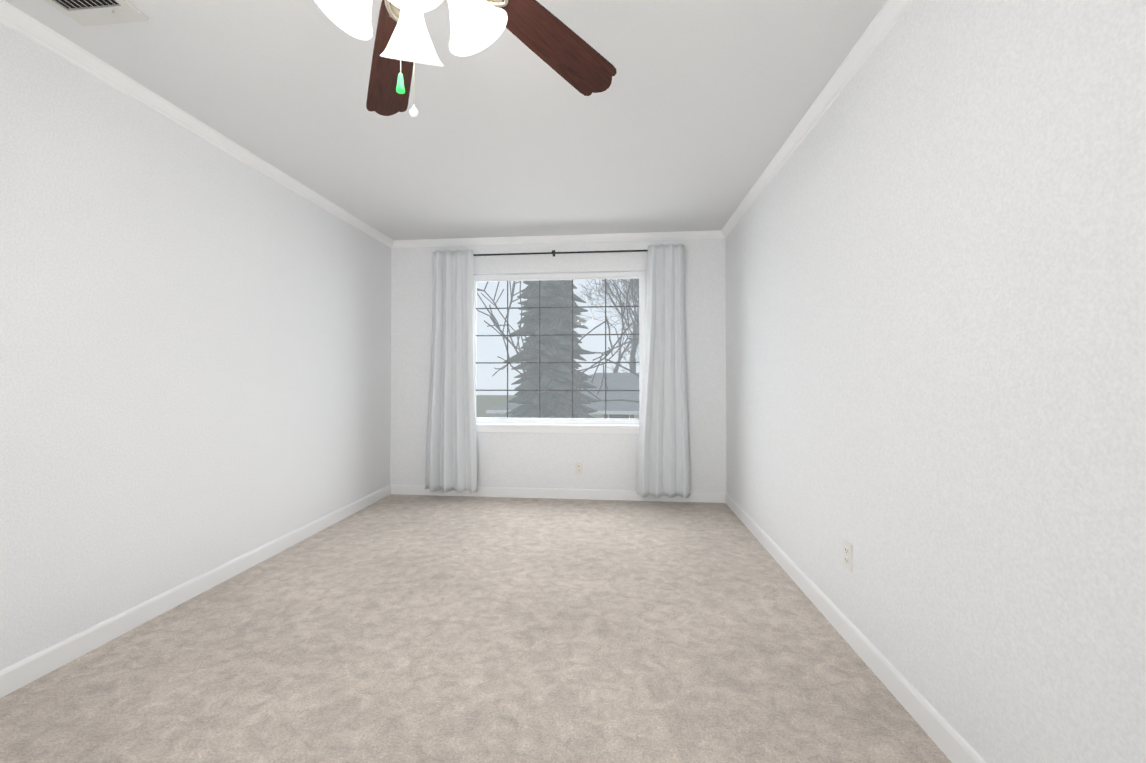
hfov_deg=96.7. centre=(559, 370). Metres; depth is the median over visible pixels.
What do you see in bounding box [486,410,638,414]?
fascia
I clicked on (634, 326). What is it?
bare tree
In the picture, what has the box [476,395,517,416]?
lawn
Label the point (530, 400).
foliage
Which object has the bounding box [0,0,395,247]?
crown molding
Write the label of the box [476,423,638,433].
window sill
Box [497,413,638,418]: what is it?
wall
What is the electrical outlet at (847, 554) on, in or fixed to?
attached to the wall at (935, 240)
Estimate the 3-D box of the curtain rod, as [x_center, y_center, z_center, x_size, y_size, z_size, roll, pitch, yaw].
[-0.029,-1.093,4.710,2.296,0.066,0.111,0,-1,6]
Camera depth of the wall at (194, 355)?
2.39 m
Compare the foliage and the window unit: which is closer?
the window unit
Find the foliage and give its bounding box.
[504,280,596,417]
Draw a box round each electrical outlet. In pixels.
[575,462,582,473]
[843,539,852,571]
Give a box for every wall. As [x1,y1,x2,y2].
[0,23,390,669]
[390,238,726,491]
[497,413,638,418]
[725,0,1145,762]
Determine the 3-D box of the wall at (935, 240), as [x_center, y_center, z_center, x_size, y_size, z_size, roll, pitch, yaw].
[1.259,-0.070,1.718,0.150,2.440,6.050,0,-1,6]
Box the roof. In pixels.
[488,373,638,410]
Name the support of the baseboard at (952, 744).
attached to the wall at (935, 240)
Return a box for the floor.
[0,494,951,762]
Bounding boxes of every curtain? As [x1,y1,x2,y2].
[425,250,476,492]
[637,244,689,498]
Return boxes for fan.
[314,0,616,117]
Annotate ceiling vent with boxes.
[44,0,148,25]
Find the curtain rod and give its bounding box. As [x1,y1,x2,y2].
[473,250,647,256]
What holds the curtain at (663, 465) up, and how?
hanging from the curtain rod
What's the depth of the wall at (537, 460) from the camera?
4.74 m
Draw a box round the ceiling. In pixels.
[5,0,886,239]
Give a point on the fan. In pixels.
(403, 44)
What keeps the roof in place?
on the wall at (623, 416)
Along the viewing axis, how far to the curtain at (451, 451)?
4.71 m
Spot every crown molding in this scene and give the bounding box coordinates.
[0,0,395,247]
[396,230,719,247]
[720,0,913,237]
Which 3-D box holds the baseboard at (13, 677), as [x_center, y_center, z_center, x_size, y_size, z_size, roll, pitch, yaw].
[-1.941,1.109,2.054,0.013,0.092,5.750,0,-1,6]
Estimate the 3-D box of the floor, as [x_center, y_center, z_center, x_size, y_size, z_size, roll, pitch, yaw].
[-0.381,1.202,1.881,3.450,0.100,6.050,0,-1,6]
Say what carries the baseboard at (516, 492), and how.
attached to the wall at (537, 460)
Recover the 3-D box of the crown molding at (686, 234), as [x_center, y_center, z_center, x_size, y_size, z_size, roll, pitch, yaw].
[-0.070,-1.220,4.749,3.030,0.060,0.046,0,-1,6]
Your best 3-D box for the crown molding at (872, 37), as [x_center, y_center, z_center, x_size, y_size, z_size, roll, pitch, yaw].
[1.162,-1.260,1.745,0.046,0.060,5.750,0,-1,6]
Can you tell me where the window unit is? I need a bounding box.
[473,272,645,424]
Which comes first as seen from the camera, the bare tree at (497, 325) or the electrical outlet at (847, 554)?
the electrical outlet at (847, 554)
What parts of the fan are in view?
lamp shade, blade, lamp shade, lamp shade, lamp shade, blade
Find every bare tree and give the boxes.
[476,279,638,417]
[579,279,638,372]
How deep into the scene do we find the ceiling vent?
1.81 m
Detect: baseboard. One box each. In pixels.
[0,484,391,697]
[392,484,723,502]
[724,492,986,762]
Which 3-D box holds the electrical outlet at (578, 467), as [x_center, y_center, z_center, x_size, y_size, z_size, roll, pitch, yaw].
[0.180,0.905,4.712,0.072,0.116,0.009,0,-1,6]
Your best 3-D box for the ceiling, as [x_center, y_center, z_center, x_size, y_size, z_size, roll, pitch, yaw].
[-0.381,-1.337,1.915,3.450,0.100,6.050,0,-1,6]

